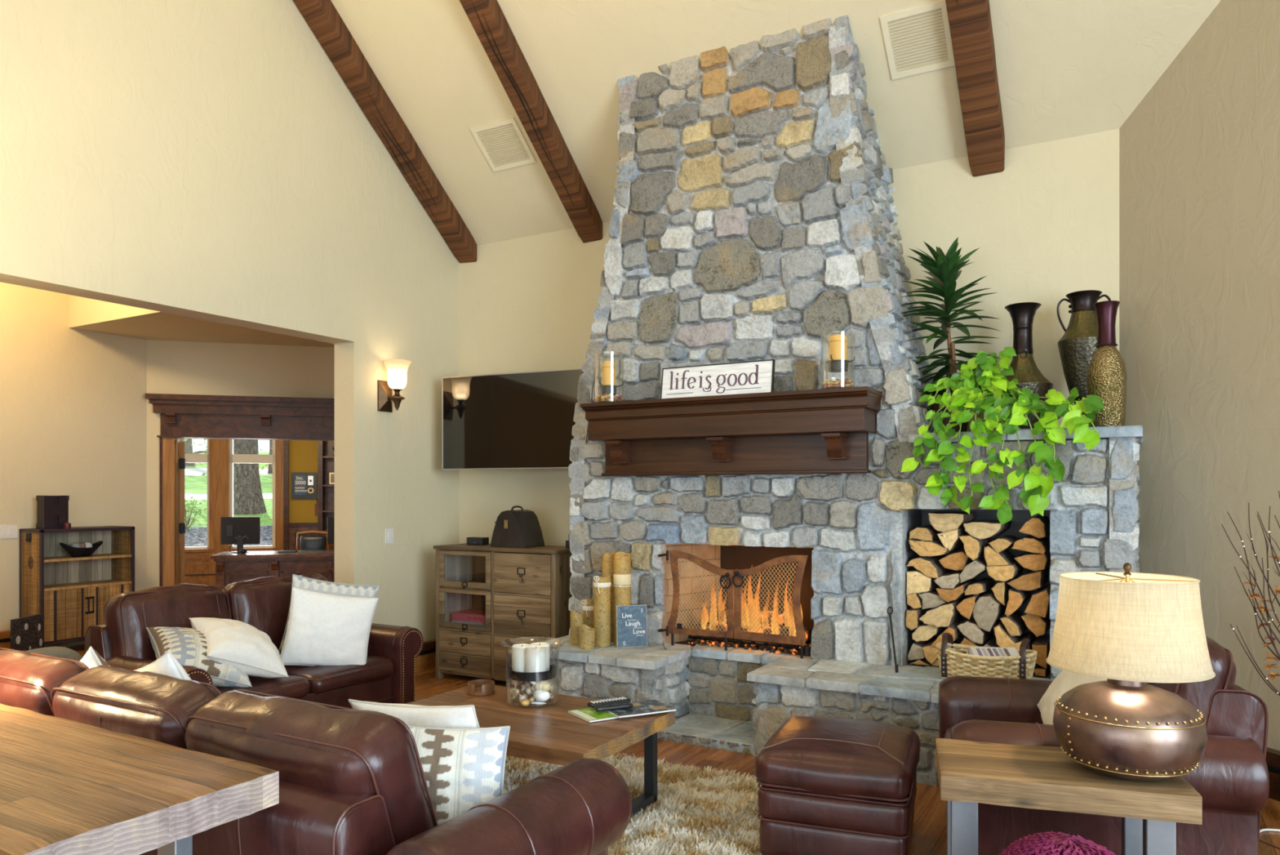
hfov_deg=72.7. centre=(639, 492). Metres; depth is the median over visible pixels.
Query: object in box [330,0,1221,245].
ceiling
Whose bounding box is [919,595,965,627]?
log
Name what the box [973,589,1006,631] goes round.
log
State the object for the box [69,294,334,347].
ceiling
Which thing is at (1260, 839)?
power cable
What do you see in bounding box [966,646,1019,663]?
blanket
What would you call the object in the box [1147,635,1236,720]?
cushion
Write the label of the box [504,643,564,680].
vase
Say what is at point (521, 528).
case
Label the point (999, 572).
log
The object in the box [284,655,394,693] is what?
seat cushion
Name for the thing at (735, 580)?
fire screen
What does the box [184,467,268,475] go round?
driveway
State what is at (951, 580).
log
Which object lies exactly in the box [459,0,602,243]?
ceiling beam
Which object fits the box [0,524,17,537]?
light switch
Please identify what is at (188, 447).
tree
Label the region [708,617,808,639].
log
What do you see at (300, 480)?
print
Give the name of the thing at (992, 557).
log
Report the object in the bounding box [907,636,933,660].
log
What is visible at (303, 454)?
wall
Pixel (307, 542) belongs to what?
office chair
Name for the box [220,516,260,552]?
computer monitor
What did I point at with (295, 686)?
seat cushion
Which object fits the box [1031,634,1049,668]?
log
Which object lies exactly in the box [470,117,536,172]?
ceiling vent
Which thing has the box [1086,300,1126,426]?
metal vase
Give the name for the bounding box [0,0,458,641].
wall
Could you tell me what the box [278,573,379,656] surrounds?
throw pillow
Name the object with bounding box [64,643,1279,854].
floor
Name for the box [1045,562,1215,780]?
table lamp
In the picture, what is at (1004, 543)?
log
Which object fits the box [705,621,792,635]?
log
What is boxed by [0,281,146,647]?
wall
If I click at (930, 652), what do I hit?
log
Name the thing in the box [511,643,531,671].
pillar candle
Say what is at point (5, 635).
baseboard
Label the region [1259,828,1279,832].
power cable
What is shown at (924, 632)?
log
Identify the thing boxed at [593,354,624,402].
hurricane lantern
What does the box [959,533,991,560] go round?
log
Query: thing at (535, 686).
seashell
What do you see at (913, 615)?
log
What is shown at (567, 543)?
grille
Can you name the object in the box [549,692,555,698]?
seashell
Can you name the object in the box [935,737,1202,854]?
side table
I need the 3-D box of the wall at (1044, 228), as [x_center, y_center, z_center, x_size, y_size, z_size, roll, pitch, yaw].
[0.733,-0.450,6.608,5.530,3.900,0.200,0,0,30]
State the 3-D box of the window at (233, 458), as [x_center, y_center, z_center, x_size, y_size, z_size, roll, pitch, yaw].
[-5.747,-0.048,12.912,0.755,1.805,0.150,0,0,-15]
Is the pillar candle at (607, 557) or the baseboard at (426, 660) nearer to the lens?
the pillar candle at (607, 557)
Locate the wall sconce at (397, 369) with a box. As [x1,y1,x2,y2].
[377,359,411,412]
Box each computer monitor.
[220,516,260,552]
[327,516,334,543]
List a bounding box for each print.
[294,475,306,494]
[330,473,334,482]
[569,709,596,719]
[631,702,667,709]
[976,648,1010,656]
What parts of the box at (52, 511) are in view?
plate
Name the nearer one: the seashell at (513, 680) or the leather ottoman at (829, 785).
the leather ottoman at (829, 785)
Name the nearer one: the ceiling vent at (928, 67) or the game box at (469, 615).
the ceiling vent at (928, 67)
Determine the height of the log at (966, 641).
0.087 m
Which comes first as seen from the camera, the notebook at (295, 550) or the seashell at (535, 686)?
the seashell at (535, 686)
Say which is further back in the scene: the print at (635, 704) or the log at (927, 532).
the log at (927, 532)
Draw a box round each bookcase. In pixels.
[19,525,134,647]
[317,440,334,549]
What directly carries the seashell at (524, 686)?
in the vase at (515, 675)
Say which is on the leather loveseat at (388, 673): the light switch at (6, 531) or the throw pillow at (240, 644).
the throw pillow at (240, 644)
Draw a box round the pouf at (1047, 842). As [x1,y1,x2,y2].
[997,831,1115,854]
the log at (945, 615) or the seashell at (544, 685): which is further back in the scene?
the log at (945, 615)
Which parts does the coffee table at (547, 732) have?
leg frame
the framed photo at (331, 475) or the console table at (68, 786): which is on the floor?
the console table at (68, 786)
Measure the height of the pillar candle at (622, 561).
0.624 m
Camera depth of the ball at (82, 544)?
8.36 m
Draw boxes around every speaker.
[240,548,247,553]
[466,536,488,545]
[565,533,569,547]
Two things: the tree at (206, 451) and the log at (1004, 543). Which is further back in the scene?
the tree at (206, 451)
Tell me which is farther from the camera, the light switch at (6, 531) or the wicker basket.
the light switch at (6, 531)
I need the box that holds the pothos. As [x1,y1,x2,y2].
[901,346,1104,524]
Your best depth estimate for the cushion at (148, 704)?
3.03 m
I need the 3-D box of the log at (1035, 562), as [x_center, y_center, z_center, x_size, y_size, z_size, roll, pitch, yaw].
[2.271,0.386,5.026,0.181,0.107,0.355,0,0,30]
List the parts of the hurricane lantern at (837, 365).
bracket arm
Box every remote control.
[586,696,631,707]
[593,701,632,711]
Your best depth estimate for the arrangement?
4.04 m
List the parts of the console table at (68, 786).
leg frame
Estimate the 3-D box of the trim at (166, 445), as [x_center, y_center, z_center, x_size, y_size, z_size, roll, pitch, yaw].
[-4.086,0.455,9.588,2.125,2.090,0.198,0,0,-15]
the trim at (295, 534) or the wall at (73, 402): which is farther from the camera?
the trim at (295, 534)
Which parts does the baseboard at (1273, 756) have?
rail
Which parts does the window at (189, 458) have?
rail, sill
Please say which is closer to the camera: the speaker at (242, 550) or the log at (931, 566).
the log at (931, 566)
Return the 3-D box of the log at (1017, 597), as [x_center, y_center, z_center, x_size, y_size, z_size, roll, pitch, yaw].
[2.191,0.622,5.046,0.107,0.164,0.359,0,0,30]
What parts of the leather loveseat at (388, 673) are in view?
frame, arm, arm panel, nailhead trim, arm, arm panel, nailhead trim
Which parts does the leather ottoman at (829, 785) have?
panel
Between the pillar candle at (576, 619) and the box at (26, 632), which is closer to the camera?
the pillar candle at (576, 619)
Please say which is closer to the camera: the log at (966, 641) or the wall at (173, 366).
the log at (966, 641)
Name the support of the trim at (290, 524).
attached to the wall at (303, 454)
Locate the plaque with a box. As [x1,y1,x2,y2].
[291,471,316,498]
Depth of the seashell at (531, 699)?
4.25 m
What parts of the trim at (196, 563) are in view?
panel moulding, panel moulding, panel moulding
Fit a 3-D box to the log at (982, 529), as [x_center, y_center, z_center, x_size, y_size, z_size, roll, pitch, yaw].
[2.057,0.218,5.153,0.223,0.110,0.389,0,0,30]
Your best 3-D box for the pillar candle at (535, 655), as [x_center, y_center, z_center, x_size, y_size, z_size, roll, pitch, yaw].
[-0.515,0.834,4.308,0.100,0.155,0.100,0,0,30]
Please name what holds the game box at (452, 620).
on the storage cabinet
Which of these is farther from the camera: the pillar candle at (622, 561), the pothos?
the pillar candle at (622, 561)
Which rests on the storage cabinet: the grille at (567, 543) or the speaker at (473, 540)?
the speaker at (473, 540)
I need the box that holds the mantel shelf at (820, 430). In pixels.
[580,386,882,475]
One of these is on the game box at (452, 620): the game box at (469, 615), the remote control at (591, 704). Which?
the game box at (469, 615)
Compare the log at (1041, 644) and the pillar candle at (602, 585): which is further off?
the pillar candle at (602, 585)
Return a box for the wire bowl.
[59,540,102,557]
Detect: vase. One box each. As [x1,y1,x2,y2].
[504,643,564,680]
[1004,302,1053,429]
[1056,289,1111,414]
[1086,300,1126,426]
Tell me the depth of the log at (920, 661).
5.16 m
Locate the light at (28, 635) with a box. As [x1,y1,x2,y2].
[16,622,42,650]
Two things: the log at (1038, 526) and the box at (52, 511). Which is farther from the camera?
the box at (52, 511)
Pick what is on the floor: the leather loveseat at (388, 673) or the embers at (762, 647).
the leather loveseat at (388, 673)
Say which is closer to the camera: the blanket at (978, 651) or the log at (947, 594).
the blanket at (978, 651)
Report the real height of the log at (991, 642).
0.061 m
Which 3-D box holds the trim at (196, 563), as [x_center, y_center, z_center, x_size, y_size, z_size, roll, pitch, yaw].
[-6.329,1.170,12.715,2.100,0.620,0.045,0,0,-15]
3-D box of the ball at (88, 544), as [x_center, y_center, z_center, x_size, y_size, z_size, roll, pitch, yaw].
[-5.345,0.515,8.420,0.084,0.084,0.084,0,0,30]
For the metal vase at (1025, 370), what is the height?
0.779 m
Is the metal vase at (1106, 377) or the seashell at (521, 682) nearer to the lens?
the seashell at (521, 682)
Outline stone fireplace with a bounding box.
[527,14,1142,786]
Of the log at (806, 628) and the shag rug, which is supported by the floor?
the shag rug
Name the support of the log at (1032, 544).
on the log at (1035, 562)
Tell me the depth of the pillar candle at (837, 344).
5.01 m
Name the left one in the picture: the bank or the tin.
the tin
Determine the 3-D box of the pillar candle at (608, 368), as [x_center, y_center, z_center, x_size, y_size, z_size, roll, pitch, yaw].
[-0.209,-0.797,5.828,0.095,0.170,0.095,0,0,30]
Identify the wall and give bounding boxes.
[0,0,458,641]
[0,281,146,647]
[146,339,334,587]
[288,440,317,522]
[458,128,1119,546]
[1119,0,1279,750]
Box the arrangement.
[1221,490,1279,695]
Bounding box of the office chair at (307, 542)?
[296,529,329,550]
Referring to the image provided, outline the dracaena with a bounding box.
[898,236,1001,431]
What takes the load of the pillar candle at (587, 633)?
on the stone fireplace
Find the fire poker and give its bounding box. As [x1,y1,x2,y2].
[886,606,898,672]
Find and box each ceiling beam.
[293,0,476,262]
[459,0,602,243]
[945,0,1004,177]
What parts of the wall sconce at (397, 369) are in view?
lamp shade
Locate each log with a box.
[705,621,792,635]
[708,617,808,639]
[716,608,786,626]
[906,555,951,577]
[906,568,938,594]
[906,592,922,608]
[906,606,931,630]
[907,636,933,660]
[908,524,942,541]
[908,538,959,556]
[910,657,931,665]
[911,623,946,641]
[917,588,946,608]
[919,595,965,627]
[921,635,955,664]
[928,511,976,532]
[929,617,964,647]
[932,658,950,666]
[933,569,967,588]
[935,577,975,601]
[937,527,967,550]
[938,549,974,570]
[955,591,986,618]
[956,617,993,644]
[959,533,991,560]
[959,555,986,582]
[960,636,985,646]
[963,519,1011,539]
[964,577,993,595]
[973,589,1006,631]
[981,634,999,647]
[983,544,1016,565]
[986,560,1023,581]
[988,534,1018,553]
[991,577,1012,605]
[993,619,1035,648]
[1000,609,1027,635]
[1004,586,1031,616]
[1007,567,1048,590]
[1011,534,1049,553]
[1013,551,1050,571]
[1018,515,1049,537]
[1021,611,1050,636]
[1024,583,1050,617]
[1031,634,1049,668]
[1033,663,1050,675]
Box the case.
[489,505,544,547]
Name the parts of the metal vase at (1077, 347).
handle, handle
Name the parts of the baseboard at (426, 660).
rail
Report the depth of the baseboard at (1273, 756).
4.26 m
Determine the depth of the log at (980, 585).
5.03 m
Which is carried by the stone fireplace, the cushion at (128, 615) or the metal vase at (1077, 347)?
the metal vase at (1077, 347)
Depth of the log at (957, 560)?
5.08 m
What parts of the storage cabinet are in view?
label pull, label pull, label pull, label pull, glass door, glass door, drawer, drawer, rail, rail, rail, rail, panel, drawer, label pull, label pull, drawer, drawer, rail, rail, panel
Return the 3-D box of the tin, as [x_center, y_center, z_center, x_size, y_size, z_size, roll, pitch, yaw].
[-5.399,0.305,8.204,0.064,0.056,0.064,0,0,30]
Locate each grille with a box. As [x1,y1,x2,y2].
[466,537,480,543]
[565,541,569,546]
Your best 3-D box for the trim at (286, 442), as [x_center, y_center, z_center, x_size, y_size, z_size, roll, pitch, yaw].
[-5.285,0.125,13.012,0.070,2.750,0.120,0,0,-15]
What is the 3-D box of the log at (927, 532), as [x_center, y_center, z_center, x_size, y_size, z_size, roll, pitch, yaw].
[1.762,0.243,5.336,0.150,0.085,0.386,0,0,30]
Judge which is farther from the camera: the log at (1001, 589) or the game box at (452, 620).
the game box at (452, 620)
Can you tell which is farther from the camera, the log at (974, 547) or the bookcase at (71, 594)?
the bookcase at (71, 594)
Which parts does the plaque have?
metal plate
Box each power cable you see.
[1258,838,1279,848]
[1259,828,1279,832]
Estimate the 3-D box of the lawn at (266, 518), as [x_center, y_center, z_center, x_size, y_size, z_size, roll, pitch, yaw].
[-7.470,0.349,17.480,32.000,0.513,4.050,0,0,-15]
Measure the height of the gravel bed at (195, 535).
0.738 m
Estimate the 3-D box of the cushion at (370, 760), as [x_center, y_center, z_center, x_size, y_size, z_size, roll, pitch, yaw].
[-1.064,0.908,2.777,0.884,0.505,0.378,0,0,30]
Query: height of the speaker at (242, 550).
0.063 m
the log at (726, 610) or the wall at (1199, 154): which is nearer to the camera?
the wall at (1199, 154)
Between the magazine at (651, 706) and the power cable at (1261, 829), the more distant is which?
the magazine at (651, 706)
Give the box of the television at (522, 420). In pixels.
[441,368,583,470]
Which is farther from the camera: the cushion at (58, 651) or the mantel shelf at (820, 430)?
the cushion at (58, 651)
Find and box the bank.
[185,450,269,468]
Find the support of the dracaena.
on the stone fireplace
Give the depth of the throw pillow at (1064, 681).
3.58 m
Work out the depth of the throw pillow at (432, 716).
2.91 m
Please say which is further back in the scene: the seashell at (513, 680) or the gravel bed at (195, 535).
the gravel bed at (195, 535)
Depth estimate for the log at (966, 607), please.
5.01 m
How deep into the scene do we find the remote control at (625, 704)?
4.13 m
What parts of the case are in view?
handle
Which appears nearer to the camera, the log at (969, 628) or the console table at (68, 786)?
the console table at (68, 786)
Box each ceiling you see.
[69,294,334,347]
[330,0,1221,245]
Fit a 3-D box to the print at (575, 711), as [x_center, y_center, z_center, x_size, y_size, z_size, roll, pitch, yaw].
[-0.266,1.039,4.080,0.040,0.001,0.200,0,0,-32]
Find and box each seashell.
[509,687,516,695]
[511,679,518,685]
[518,680,524,688]
[519,693,525,702]
[520,683,527,691]
[520,697,529,706]
[525,687,532,694]
[528,696,534,702]
[531,701,546,704]
[533,682,537,689]
[533,689,550,701]
[537,680,550,690]
[548,683,554,692]
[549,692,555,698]
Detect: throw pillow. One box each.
[79,645,110,667]
[133,649,191,679]
[146,626,252,687]
[189,617,288,677]
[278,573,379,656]
[280,586,378,665]
[348,698,504,793]
[407,724,510,824]
[1036,669,1106,724]
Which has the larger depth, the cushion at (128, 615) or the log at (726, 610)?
the log at (726, 610)
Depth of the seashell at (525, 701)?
4.23 m
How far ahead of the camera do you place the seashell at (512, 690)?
4.33 m
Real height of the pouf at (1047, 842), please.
0.567 m
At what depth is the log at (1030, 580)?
4.88 m
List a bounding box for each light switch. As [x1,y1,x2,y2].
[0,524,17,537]
[385,528,393,543]
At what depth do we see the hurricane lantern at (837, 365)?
5.01 m
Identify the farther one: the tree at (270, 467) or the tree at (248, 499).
the tree at (270, 467)
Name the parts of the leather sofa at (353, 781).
frame, arm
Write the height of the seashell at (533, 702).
0.014 m
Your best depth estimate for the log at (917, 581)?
5.16 m
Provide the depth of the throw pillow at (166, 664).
3.36 m
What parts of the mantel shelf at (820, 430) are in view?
crown, moulding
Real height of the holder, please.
0.055 m
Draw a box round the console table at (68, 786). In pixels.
[0,702,279,854]
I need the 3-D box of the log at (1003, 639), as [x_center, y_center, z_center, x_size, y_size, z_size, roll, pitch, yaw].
[2.171,0.828,5.048,0.186,0.179,0.380,0,0,30]
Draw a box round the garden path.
[184,493,272,499]
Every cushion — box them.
[0,649,86,715]
[24,646,83,660]
[52,666,219,748]
[105,583,230,660]
[184,689,435,844]
[216,675,310,698]
[222,572,327,654]
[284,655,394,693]
[755,715,919,802]
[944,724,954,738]
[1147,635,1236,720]
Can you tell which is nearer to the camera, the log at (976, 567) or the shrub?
the log at (976, 567)
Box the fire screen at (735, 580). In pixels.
[657,550,808,657]
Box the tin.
[62,522,71,528]
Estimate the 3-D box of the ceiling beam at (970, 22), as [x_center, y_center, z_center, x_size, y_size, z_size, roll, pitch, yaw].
[1.281,-3.812,3.930,0.221,3.512,3.895,0,0,30]
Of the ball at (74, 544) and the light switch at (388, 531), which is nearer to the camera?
the light switch at (388, 531)
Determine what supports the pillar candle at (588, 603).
on the stone fireplace
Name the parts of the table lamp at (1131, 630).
shade trim, lamp shade, shade trim, lamp shade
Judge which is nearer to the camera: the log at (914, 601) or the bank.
the log at (914, 601)
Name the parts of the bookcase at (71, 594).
panel, door, panel, panel, shelf, shelf, handle, handle, door, panel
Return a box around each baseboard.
[0,629,10,649]
[414,639,435,671]
[1265,746,1279,800]
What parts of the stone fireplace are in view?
fire grate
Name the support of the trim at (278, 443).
attached to the wall at (303, 454)
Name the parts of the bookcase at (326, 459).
shelf, shelf, shelf, panel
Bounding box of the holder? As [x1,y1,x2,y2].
[466,679,494,695]
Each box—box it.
[10,613,42,650]
[35,495,69,528]
[451,608,485,622]
[451,619,485,625]
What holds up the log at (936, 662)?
in the stone fireplace
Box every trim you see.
[145,393,334,439]
[159,437,178,586]
[184,551,216,585]
[208,439,229,585]
[275,440,283,550]
[283,440,288,550]
[288,522,317,526]
[288,526,317,550]
[294,533,315,550]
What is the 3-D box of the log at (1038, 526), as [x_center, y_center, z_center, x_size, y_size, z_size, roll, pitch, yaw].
[2.279,0.194,5.016,0.144,0.121,0.408,0,0,30]
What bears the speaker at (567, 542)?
on the storage cabinet
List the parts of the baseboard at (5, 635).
rail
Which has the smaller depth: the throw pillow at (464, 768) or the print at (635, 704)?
the throw pillow at (464, 768)
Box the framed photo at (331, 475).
[328,472,334,484]
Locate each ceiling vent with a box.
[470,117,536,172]
[880,0,955,79]
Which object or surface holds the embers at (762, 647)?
in the stone fireplace
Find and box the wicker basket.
[935,631,1037,679]
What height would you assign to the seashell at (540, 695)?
0.063 m
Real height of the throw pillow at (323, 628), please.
0.574 m
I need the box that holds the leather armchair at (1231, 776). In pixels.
[937,635,1269,854]
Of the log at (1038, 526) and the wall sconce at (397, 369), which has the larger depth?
the wall sconce at (397, 369)
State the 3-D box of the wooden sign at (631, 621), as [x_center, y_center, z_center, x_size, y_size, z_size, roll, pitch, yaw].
[-0.056,0.882,5.777,0.205,0.277,0.060,0,0,-12]
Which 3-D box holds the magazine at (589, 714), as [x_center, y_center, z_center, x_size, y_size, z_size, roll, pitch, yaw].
[-0.164,1.043,4.144,0.290,0.009,0.215,0,0,-32]
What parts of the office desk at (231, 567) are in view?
panel moulding, drawer, moulding, panel, panel moulding, drawer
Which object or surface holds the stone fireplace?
on the floor
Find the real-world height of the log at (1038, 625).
0.142 m
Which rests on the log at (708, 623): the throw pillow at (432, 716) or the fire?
the fire
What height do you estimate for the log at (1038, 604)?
0.164 m
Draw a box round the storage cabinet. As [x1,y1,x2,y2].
[433,542,572,683]
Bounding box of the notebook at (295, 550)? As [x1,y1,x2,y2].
[278,549,297,552]
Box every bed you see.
[184,524,272,546]
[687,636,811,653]
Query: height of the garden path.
0.129 m
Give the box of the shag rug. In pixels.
[502,751,762,854]
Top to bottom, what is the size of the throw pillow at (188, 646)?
0.342 m
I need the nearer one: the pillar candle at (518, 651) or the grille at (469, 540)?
the pillar candle at (518, 651)
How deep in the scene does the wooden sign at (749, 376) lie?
5.42 m
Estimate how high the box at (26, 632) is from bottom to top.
0.405 m
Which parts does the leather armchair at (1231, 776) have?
arm, arm, frame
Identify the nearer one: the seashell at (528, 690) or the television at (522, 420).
the seashell at (528, 690)
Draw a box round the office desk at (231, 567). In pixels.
[210,549,334,590]
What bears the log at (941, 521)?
on the log at (950, 540)
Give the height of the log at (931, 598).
0.110 m
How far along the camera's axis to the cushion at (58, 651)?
6.77 m
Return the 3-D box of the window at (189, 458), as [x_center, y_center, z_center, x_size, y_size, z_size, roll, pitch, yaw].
[-6.724,-0.048,12.646,1.000,1.805,0.150,0,0,-15]
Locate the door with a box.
[178,441,185,583]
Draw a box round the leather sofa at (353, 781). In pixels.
[0,646,631,854]
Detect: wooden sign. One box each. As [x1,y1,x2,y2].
[615,604,647,647]
[660,359,775,398]
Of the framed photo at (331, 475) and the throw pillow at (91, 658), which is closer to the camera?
the throw pillow at (91, 658)
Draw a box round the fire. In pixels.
[701,581,802,635]
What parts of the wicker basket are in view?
leather handle, leather handle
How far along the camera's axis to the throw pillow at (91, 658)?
3.63 m
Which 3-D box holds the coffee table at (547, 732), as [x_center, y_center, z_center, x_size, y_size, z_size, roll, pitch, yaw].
[-0.563,1.259,4.180,1.234,0.423,0.817,0,0,30]
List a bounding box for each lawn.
[184,474,272,493]
[184,498,272,526]
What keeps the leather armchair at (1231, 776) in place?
on the floor
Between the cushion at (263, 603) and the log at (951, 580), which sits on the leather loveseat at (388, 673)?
the cushion at (263, 603)
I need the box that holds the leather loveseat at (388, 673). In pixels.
[84,572,423,708]
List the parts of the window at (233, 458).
sill, rail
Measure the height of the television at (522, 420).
0.785 m
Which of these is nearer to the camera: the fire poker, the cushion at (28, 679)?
the cushion at (28, 679)
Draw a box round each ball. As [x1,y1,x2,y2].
[70,542,80,547]
[79,542,86,547]
[84,542,92,547]
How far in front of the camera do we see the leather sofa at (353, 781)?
2.60 m
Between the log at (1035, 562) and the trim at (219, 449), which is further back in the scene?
the trim at (219, 449)
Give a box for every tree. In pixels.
[178,438,263,475]
[179,438,195,466]
[183,438,272,474]
[233,439,266,515]
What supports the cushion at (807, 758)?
on the leather ottoman at (829, 785)
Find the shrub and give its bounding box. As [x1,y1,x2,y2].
[184,496,206,528]
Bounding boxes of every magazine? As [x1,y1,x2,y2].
[568,706,617,722]
[606,699,675,717]
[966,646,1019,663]
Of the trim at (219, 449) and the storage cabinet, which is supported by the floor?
the storage cabinet
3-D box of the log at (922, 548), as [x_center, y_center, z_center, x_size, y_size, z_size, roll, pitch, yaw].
[1.785,0.325,5.272,0.241,0.101,0.388,0,0,30]
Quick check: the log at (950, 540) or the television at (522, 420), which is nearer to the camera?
the log at (950, 540)
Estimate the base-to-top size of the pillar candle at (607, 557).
0.620 m
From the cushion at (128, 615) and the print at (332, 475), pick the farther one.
the print at (332, 475)
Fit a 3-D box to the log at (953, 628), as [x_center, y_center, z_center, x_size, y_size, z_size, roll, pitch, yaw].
[1.857,0.839,5.237,0.153,0.136,0.390,0,0,30]
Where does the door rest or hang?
in the wall at (173, 366)
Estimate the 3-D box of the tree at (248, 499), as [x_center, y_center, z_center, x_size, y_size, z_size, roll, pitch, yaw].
[-7.270,-3.412,17.449,5.516,7.781,5.605,0,0,30]
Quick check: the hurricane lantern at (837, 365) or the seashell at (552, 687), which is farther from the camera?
the hurricane lantern at (837, 365)
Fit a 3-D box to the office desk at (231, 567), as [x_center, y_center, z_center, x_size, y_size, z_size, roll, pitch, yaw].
[-4.265,1.126,11.170,2.130,0.748,0.750,0,0,-15]
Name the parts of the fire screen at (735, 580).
latch plate, door frame, ring pull, ring pull, door frame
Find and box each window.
[184,439,213,551]
[223,439,279,551]
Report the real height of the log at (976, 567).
0.146 m
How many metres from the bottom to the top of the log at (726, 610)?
0.112 m
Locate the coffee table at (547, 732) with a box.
[407,684,675,816]
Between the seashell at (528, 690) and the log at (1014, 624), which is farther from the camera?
the log at (1014, 624)
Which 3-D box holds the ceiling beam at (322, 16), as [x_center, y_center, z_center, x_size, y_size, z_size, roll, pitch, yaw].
[-2.502,-3.809,6.094,0.225,3.507,3.895,0,0,30]
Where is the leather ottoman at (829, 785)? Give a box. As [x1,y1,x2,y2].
[755,715,919,854]
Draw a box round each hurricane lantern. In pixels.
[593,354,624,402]
[822,354,854,388]
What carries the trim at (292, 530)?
attached to the wall at (303, 454)
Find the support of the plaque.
attached to the wall at (303, 454)
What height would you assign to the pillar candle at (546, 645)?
0.155 m
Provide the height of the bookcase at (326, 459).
2.700 m
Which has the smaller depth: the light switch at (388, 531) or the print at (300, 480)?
the light switch at (388, 531)
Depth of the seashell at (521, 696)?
4.26 m
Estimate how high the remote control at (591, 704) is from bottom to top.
0.026 m
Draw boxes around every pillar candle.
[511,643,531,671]
[525,644,546,671]
[530,642,549,671]
[569,609,583,644]
[579,624,595,648]
[582,597,593,627]
[593,574,610,646]
[601,360,615,385]
[602,551,615,641]
[613,551,631,644]
[827,334,847,359]
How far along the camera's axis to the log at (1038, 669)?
4.84 m

